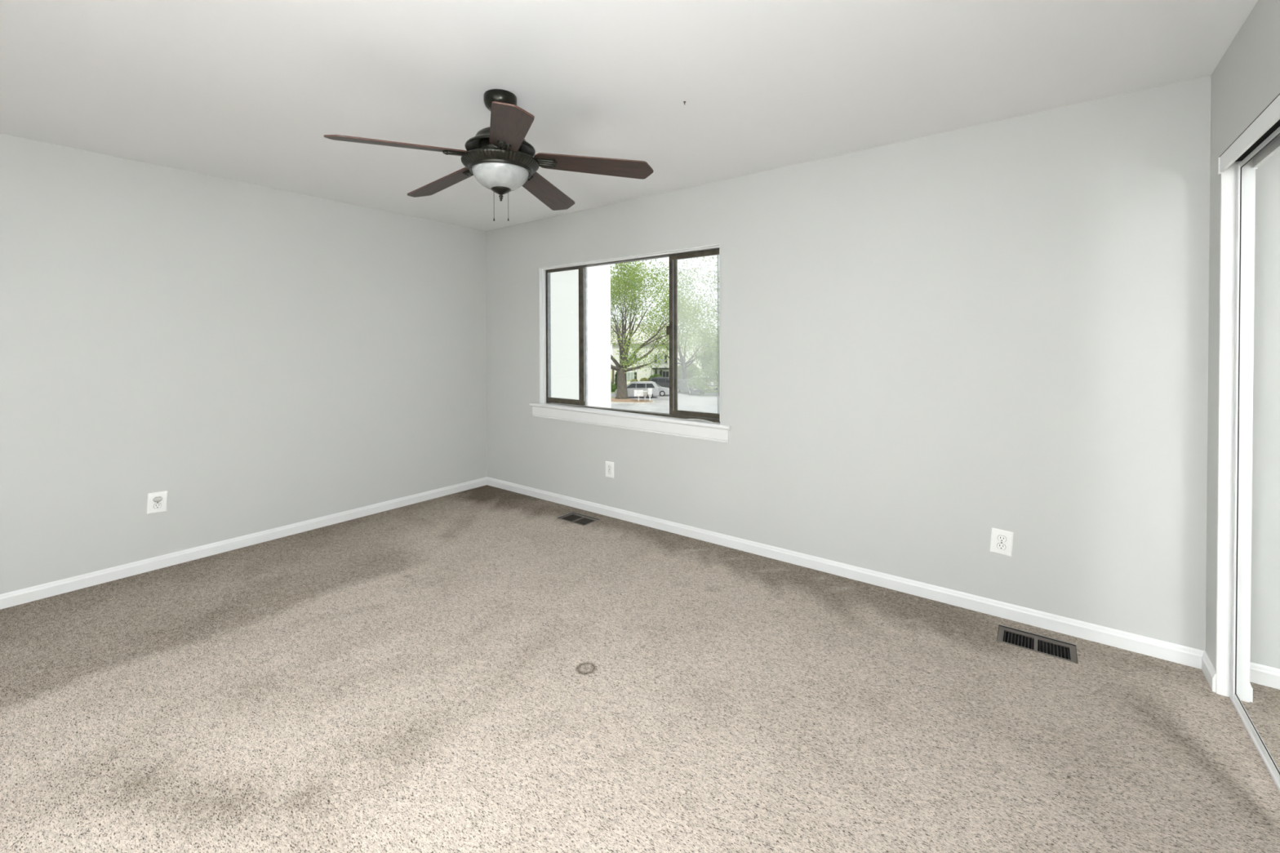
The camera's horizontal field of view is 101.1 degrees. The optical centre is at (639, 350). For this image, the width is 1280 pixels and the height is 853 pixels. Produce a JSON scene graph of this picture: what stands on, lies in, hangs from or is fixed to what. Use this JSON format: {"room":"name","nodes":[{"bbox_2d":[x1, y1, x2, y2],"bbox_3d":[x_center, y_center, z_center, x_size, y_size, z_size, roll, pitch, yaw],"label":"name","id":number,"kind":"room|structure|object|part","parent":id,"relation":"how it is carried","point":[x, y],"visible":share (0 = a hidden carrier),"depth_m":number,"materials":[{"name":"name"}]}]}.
{"room":"empty bedroom","nodes":[
{"label":"empty bedroom","id":0,"kind":"room"},
{"bbox_2d":[0,133,487,594],"bbox_3d":[-2.922,0.199,3.343,0.200,2.640,4.900,0,1,37],"label":"wall","id":1,"kind":"structure","parent":0,"point":[260,358],"depth_m":3.37,"materials":[{"name":"paint"}]},
{"bbox_2d":[146,490,167,514],"bbox_3d":[-2.909,0.919,3.179,0.028,0.127,0.095,0,1,37],"label":"electrical outlet","id":2,"kind":"object","parent":1,"relation":"attached to","point":[153,507],"depth_m":3.18,"materials":[{"name":"white plastic"}]},
{"bbox_3d":[-2.905,0.898,3.176,0.020,0.029,0.042,0,1,37],"label":"outlet cap","id":3,"kind":"part","parent":2,"relation":"part of","materials":[{"name":"white plastic"}]},
{"bbox_2d":[153,502,161,508],"bbox_3d":[-2.914,0.939,3.182,0.002,0.029,0.034,0,1,37],"label":"receptacle","id":4,"kind":"object","parent":2,"relation":"attached to","point":[156,505],"depth_m":3.18,"materials":[{"name":"white plastic"}]},
{"bbox_2d":[0,476,487,609],"bbox_3d":[-2.896,1.283,3.211,0.013,0.074,4.697,0,1,37],"label":"baseboard","id":5,"kind":"structure","parent":1,"relation":"attached to","point":[22,596],"depth_m":3.37,"materials":[{"name":"paint"}]},
{"bbox_2d":[0,0,1257,231],"bbox_3d":[-0.726,-1.207,1.553,5.950,0.200,5.150,0,1,37],"label":"ceiling","id":6,"kind":"structure","parent":0,"point":[250,91],"depth_m":2.13,"materials":[{"name":"paint"}]},
{"bbox_2d":[323,88,653,221],"bbox_3d":[-0.662,-0.844,2.353,1.263,0.546,1.315,0,1,37],"label":"ceiling fan","id":7,"kind":"object","parent":6,"relation":"hanging from","point":[500,157],"visible":1,"depth_m":2.26,"materials":[{"name":"brown wood"}]},
{"bbox_3d":[-0.943,-0.809,2.075,0.527,0.006,0.140,-7,17,-36],"label":"blade","id":8,"kind":"part","parent":7,"relation":"part of","materials":[{"name":"brown wood"}]},
{"bbox_3d":[-0.946,-0.815,2.557,0.527,0.006,0.140,-6,9,35],"label":"blade","id":9,"kind":"part","parent":7,"relation":"part of","materials":[{"name":"brown wood"}]},
{"bbox_3d":[-0.612,-0.750,2.319,0.244,0.089,0.244,0,1,37],"label":"lamp shade","id":10,"kind":"part","parent":7,"relation":"part of","materials":[{"name":"white glass"}]},
{"bbox_3d":[-0.581,-0.682,2.320,0.002,0.210,0.002,0,1,37],"label":"pull chain","id":11,"kind":"part","parent":7,"relation":"part of","materials":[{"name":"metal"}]},
{"bbox_3d":[-0.483,-0.809,1.929,0.140,0.006,0.527,13,2,-19],"label":"blade","id":12,"kind":"part","parent":7,"relation":"part of","materials":[{"name":"brown wood"}]},
{"bbox_3d":[-0.489,-0.818,2.710,0.140,0.006,0.527,-13,-9,16],"label":"blade","id":13,"kind":"part","parent":7,"relation":"part of","materials":[{"name":"brown wood"}]},
{"bbox_3d":[-0.202,-0.815,2.322,0.527,0.006,0.140,5,-12,-1],"label":"blade","id":14,"kind":"part","parent":7,"relation":"part of","materials":[{"name":"brown wood"}]},
{"bbox_2d":[0,484,1279,852],"bbox_3d":[-0.702,1.333,1.539,5.570,0.001,4.700,0,1,37],"label":"floor","id":15,"kind":"structure","parent":0,"point":[481,669],"depth_m":1.94,"materials":[{"name":"beige carpet"}]},
{"bbox_2d":[556,511,599,525],"bbox_3d":[-0.480,1.378,4.081,0.297,0.148,0.186,0,1,37],"label":"floor vent","id":16,"kind":"object","parent":15,"relation":"in","point":[574,517],"visible":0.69,"depth_m":4.10,"materials":[{"name":"metal"}]},
{"bbox_2d":[996,625,1078,663],"bbox_3d":[1.782,1.392,2.372,0.287,0.148,0.178,0,1,37],"label":"floor vent","id":17,"kind":"object","parent":15,"relation":"in","point":[1022,639],"visible":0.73,"depth_m":2.41,"materials":[{"name":"metal"}]},
{"bbox_2d":[485,75,1211,651],"bbox_3d":[0.786,0.186,3.422,5.600,2.640,0.125,0,1,37],"label":"wall","id":18,"kind":"structure","parent":0,"point":[931,344],"depth_m":2.71,"materials":[{"name":"paint"}]},
{"bbox_2d":[605,461,613,478],"bbox_3d":[-0.239,0.935,4.131,0.086,0.124,0.009,0,1,37],"label":"electrical outlet","id":19,"kind":"object","parent":18,"relation":"attached to","point":[609,465],"visible":1,"depth_m":4.13,"materials":[{"name":"white plastic"}]},
{"bbox_2d":[528,244,730,443],"bbox_3d":[-0.154,-0.059,4.116,1.970,1.337,0.148,0,1,37],"label":"window","id":20,"kind":"structure","parent":18,"relation":"in","point":[673,424],"depth_m":4.09,"materials":[{"name":"paint"}]},
{"bbox_3d":[-0.645,-0.119,4.534,0.445,1.156,0.022,0,1,37],"label":"sash","id":21,"kind":"part","parent":20,"relation":"part of","materials":[{"name":"glass"}]},
{"bbox_3d":[-0.170,0.496,4.099,1.970,0.031,0.090,1,1,37],"label":"sill","id":22,"kind":"part","parent":20,"relation":"part of","materials":[{"name":"paint"}]},
{"bbox_3d":[0.397,-0.110,3.738,0.445,1.160,0.022,0,1,37],"label":"sash","id":23,"kind":"part","parent":20,"relation":"part of","materials":[{"name":"clear glass"}]},
{"bbox_2d":[682,418,715,423],"bbox_3d":[0.404,0.484,3.649,0.260,0.015,0.029,1,1,35],"label":"strip","id":24,"kind":"object","parent":20,"relation":"on","point":[682,419],"visible":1,"depth_m":3.63,"materials":[{"name":"paint"}]},
{"bbox_2d":[486,476,1204,669],"bbox_3d":[0.427,1.268,3.625,4.793,0.074,0.013,0,1,37],"label":"baseboard","id":25,"kind":"structure","parent":18,"relation":"attached to","point":[1185,655],"depth_m":2.83,"materials":[{"name":"paint"}]},
{"bbox_2d":[990,528,1013,556],"bbox_3d":[1.779,0.944,2.591,0.096,0.127,0.009,0,1,37],"label":"electrical outlet","id":26,"kind":"object","parent":18,"relation":"attached to","point":[1002,541],"visible":1,"depth_m":2.59,"materials":[{"name":"white plastic"}]},
{"bbox_2d":[996,542,1005,550],"bbox_3d":[1.776,0.964,2.590,0.034,0.029,0.002,0,1,37],"label":"receptacle","id":27,"kind":"object","parent":26,"relation":"attached to","point":[1000,546],"depth_m":2.59,"materials":[{"name":"white plastic"}]},
{"bbox_2d":[997,535,1006,542],"bbox_3d":[1.778,0.925,2.588,0.037,0.031,0.004,0,1,37],"label":"receptacle","id":28,"kind":"object","parent":26,"relation":"attached to","point":[1000,538],"depth_m":2.59,"materials":[{"name":"white plastic"}]},
{"bbox_2d":[1205,0,1279,669],"bbox_3d":[0.955,0.223,0.259,0.120,2.640,4.700,0,1,37],"label":"wall","id":29,"kind":"structure","parent":0,"point":[1246,80],"depth_m":2.03,"materials":[{"name":"paint"}]},
{"bbox_2d":[1201,651,1216,692],"bbox_3d":[2.274,1.280,2.105,0.013,0.074,0.183,0,1,37],"label":"baseboard","id":30,"kind":"structure","parent":29,"relation":"attached to","point":[1208,669],"depth_m":2.09,"materials":[{"name":"paint"}]},
{"bbox_2d":[1215,160,1241,697],"bbox_3d":[2.264,0.291,1.978,0.124,2.055,0.012,0,1,37],"label":"trim","id":31,"kind":"structure","parent":29,"relation":"attached to","point":[1228,177],"depth_m":2.00,"materials":[{"name":"paint"}]},
{"bbox_2d":[1217,93,1279,174],"bbox_3d":[1.521,-0.692,1.011,0.120,0.065,2.444,0,1,37],"label":"trim","id":32,"kind":"structure","parent":29,"relation":"attached to","point":[1268,122],"depth_m":1.72,"materials":[{"name":"white wood"}]},
{"bbox_2d":[1229,694,1279,791],"bbox_3d":[1.536,1.328,1.015,0.077,0.010,2.422,0,1,37],"label":"door track","id":33,"kind":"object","parent":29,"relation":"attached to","point":[1233,700],"depth_m":1.75,"materials":[{"name":"silver metal"}]},
{"bbox_2d":[1231,126,1279,784],"bbox_3d":[2.001,0.311,1.661,0.018,2.001,0.806,0,1,37],"label":"door","id":34,"kind":"structure","parent":29,"relation":"in","point":[1255,566],"depth_m":1.78,"materials":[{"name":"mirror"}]},
{"label":"outside","id":35,"kind":"structure","parent":0,"visible":0},
{"bbox_2d":[610,362,719,413],"bbox_3d":[-2.624,4.695,97.708,210.789,0.001,215.307,0,1,37],"label":"ground","id":36,"kind":"structure","parent":35,"point":[708,402],"depth_m":51.18,"materials":[{"name":"concrete"}]},
{"bbox_2d":[550,264,610,408],"bbox_3d":[-1.741,0.774,6.791,1.900,10.000,1.980,0,1,37],"label":"wall","id":37,"kind":"structure","parent":36,"relation":"on","point":[564,285],"depth_m":6.50,"materials":[{"name":"white paint"}]},
{"bbox_2d":[610,343,614,383],"bbox_3d":[-7.498,0.629,75.062,8.400,8.700,10.700,0,1,0],"label":"house","id":38,"kind":"structure","parent":36,"relation":"on","point":[613,377],"depth_m":69.80,"materials":[{"name":"white"}]},
{"bbox_3d":[-3.553,3.728,69.924,0.270,2.600,0.250,0,1,0],"label":"porch post","id":39,"kind":"part","parent":38,"relation":"part of","materials":[{"name":"white wood"}]},
{"bbox_2d":[610,382,617,391],"bbox_3d":[-3.590,4.569,64.536,1.494,1.147,1.489,0,1,37],"label":"shrub","id":40,"kind":"object","parent":36,"relation":"on","point":[613,387],"visible":0.55,"depth_m":64.16,"materials":[{"name":"green plant"}]},
{"bbox_2d":[610,397,653,402],"bbox_3d":[-14.346,5.160,54.529,31.401,0.170,4.699,0,1,1],"label":"mulch bed","id":41,"kind":"object","parent":36,"relation":"on","point":[613,399],"visible":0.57,"depth_m":53.24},
{"bbox_2d":[634,390,643,400],"bbox_3d":[-0.136,4.524,52.650,0.920,1.100,0.455,0,1,0],"label":"mailbox","id":42,"kind":"object","parent":41,"relation":"on","point":[638,393],"visible":1,"depth_m":52.43,"materials":[{"name":"white metal"}]},
{"bbox_3d":[-0.137,4.276,52.432,0.840,0.520,0.025,0,1,0],"label":"door","id":43,"kind":"part","parent":42,"relation":"part of","materials":[{"name":"white metal"}]},
{"bbox_2d":[643,391,647,400],"bbox_3d":[0.514,4.577,53.051,0.450,0.980,0.455,0,1,0],"label":"mailbox","id":44,"kind":"object","parent":41,"relation":"on","point":[645,393],"visible":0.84,"depth_m":52.83,"materials":[{"name":"metal"}]},
{"bbox_2d":[648,388,652,400],"bbox_3d":[0.994,4.430,52.649,0.420,1.280,0.455,0,1,0],"label":"mailbox","id":45,"kind":"object","parent":41,"relation":"on","point":[650,390],"visible":1,"depth_m":52.41,"materials":[{"name":"white metal"}]},
{"bbox_2d":[610,400,655,404],"bbox_3d":[-14.248,5.181,54.477,31.604,0.130,4.998,0,1,1],"label":"kerb","id":46,"kind":"object","parent":36,"relation":"on","point":[653,402],"visible":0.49,"depth_m":51.83,"materials":[{"name":"concrete"}]},
{"bbox_2d":[614,381,659,398],"bbox_3d":[-0.338,4.290,57.655,4.814,1.749,1.860,0,1,0],"label":"car","id":47,"kind":"object","parent":36,"relation":"on","point":[634,385],"visible":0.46,"depth_m":56.83,"materials":[{"name":"silver metal"}]},
{"bbox_2d":[610,324,669,384],"bbox_3d":[0.601,0.444,80.111,9.800,8.900,10.600,0,1,0],"label":"house","id":48,"kind":"structure","parent":36,"relation":"on","point":[664,372],"depth_m":76.02,"materials":[{"name":"white"}]},
{"bbox_3d":[-1.389,3.700,75.989,0.950,1.150,0.060,0,1,0],"label":"pane","id":49,"kind":"part","parent":48,"relation":"part of","materials":[{"name":"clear glass"}]},
{"bbox_3d":[3.711,3.584,75.988,0.900,1.150,0.060,0,1,0],"label":"pane","id":50,"kind":"part","parent":48,"relation":"part of","materials":[{"name":"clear glass"}]},
{"bbox_2d":[639,377,648,381],"bbox_3d":[0.560,4.293,69.051,1.488,1.566,1.504,0,1,37],"label":"shrub","id":51,"kind":"object","parent":36,"relation":"on","point":[645,379],"visible":0.3,"depth_m":68.81,"materials":[{"name":"green plant"}]},
{"bbox_2d":[648,373,662,381],"bbox_3d":[2.109,4.081,69.563,2.230,1.968,2.240,0,1,37],"label":"shrub","id":52,"kind":"object","parent":36,"relation":"on","point":[654,375],"visible":0.18,"depth_m":69.24,"materials":[{"name":"green plant"}]},
{"bbox_2d":[649,376,669,387],"bbox_3d":[3.413,4.202,66.555,4.565,1.689,1.860,0,1,17],"label":"car","id":53,"kind":"object","parent":36,"relation":"on","point":[661,381],"visible":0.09,"depth_m":65.94,"materials":[{"name":"grey paint"}]},
{"bbox_2d":[610,258,713,399],"bbox_3d":[-2.102,-3.948,55.745,20.353,18.280,20.930,0,1,20],"label":"tree","id":54,"kind":"object","parent":36,"relation":"on","point":[622,368],"visible":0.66,"depth_m":53.79,"materials":[{"name":"green plant"}]},
{"bbox_2d":[656,383,669,396],"bbox_3d":[1.263,4.402,60.057,4.464,1.458,1.860,0,1,7],"label":"car","id":55,"kind":"object","parent":36,"relation":"on","point":[663,391],"visible":0.37,"depth_m":59.02,"materials":[{"name":"silver metal"}]},
{"bbox_2d":[610,369,719,393],"bbox_3d":[3.447,4.758,92.510,86.587,0.160,88.178,0,1,37],"label":"lawn","id":56,"kind":"structure","parent":36,"relation":"on","point":[713,389],"depth_m":65.42,"materials":[{"name":"green plant"}]},
{"bbox_2d":[613,371,617,389],"bbox_3d":[-2.741,3.771,66.044,0.998,2.740,0.963,0,1,37],"label":"shrub","id":57,"kind":"object","parent":56,"relation":"on","point":[615,374],"visible":0.24,"depth_m":65.86,"materials":[{"name":"green plant"}]},
{"bbox_2d":[614,271,719,378],"bbox_3d":[6.503,-2.592,67.034,16.331,15.446,17.097,0,1,37],"label":"tree","id":58,"kind":"object","parent":56,"relation":"on","point":[682,360],"visible":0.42,"depth_m":66.48,"materials":[{"name":"green plant"}]},
{"bbox_2d":[677,361,701,379],"bbox_3d":[6.343,3.262,70.046,3.556,3.696,3.555,0,1,37],"label":"shrub","id":59,"kind":"object","parent":56,"relation":"on","point":[691,366],"visible":0.36,"depth_m":69.07,"materials":[{"name":"green plant"}]},
{"bbox_2d":[681,333,719,395],"bbox_3d":[9.724,1.509,60.827,8.924,7.373,8.679,0,1,30],"label":"tree","id":60,"kind":"object","parent":56,"relation":"on","point":[707,359],"visible":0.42,"depth_m":59.89,"materials":[{"name":"green plant"}]},
{"bbox_2d":[677,378,706,395],"bbox_3d":[5.913,4.248,62.056,1.860,1.689,4.465,-1,1,-27],"label":"car","id":61,"kind":"object","parent":36,"relation":"on","point":[680,386],"visible":0.67,"depth_m":61.37,"materials":[{"name":"grey paint"}]},
{"bbox_2d":[677,324,715,376],"bbox_3d":[9.900,0.064,97.008,7.400,9.200,10.800,0,1,0],"label":"house","id":62,"kind":"structure","parent":36,"relation":"on","point":[691,351],"depth_m":92.01,"materials":[{"name":"white"}]},
{"bbox_2d":[680,254,719,355],"bbox_3d":[10.024,-3.055,39.575,14.650,17.004,12.352,-1,1,-38],"label":"tree","id":63,"kind":"object","parent":36,"relation":"on","point":[714,277],"visible":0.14,"depth_m":40.31,"materials":[{"name":"green plant"}]},
{"bbox_2d":[690,375,717,390],"bbox_3d":[8.213,4.176,67.555,1.860,1.689,4.565,-1,1,-27],"label":"car","id":64,"kind":"object","parent":36,"relation":"on","point":[711,387],"visible":0.19,"depth_m":66.60,"materials":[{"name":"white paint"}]}
]}

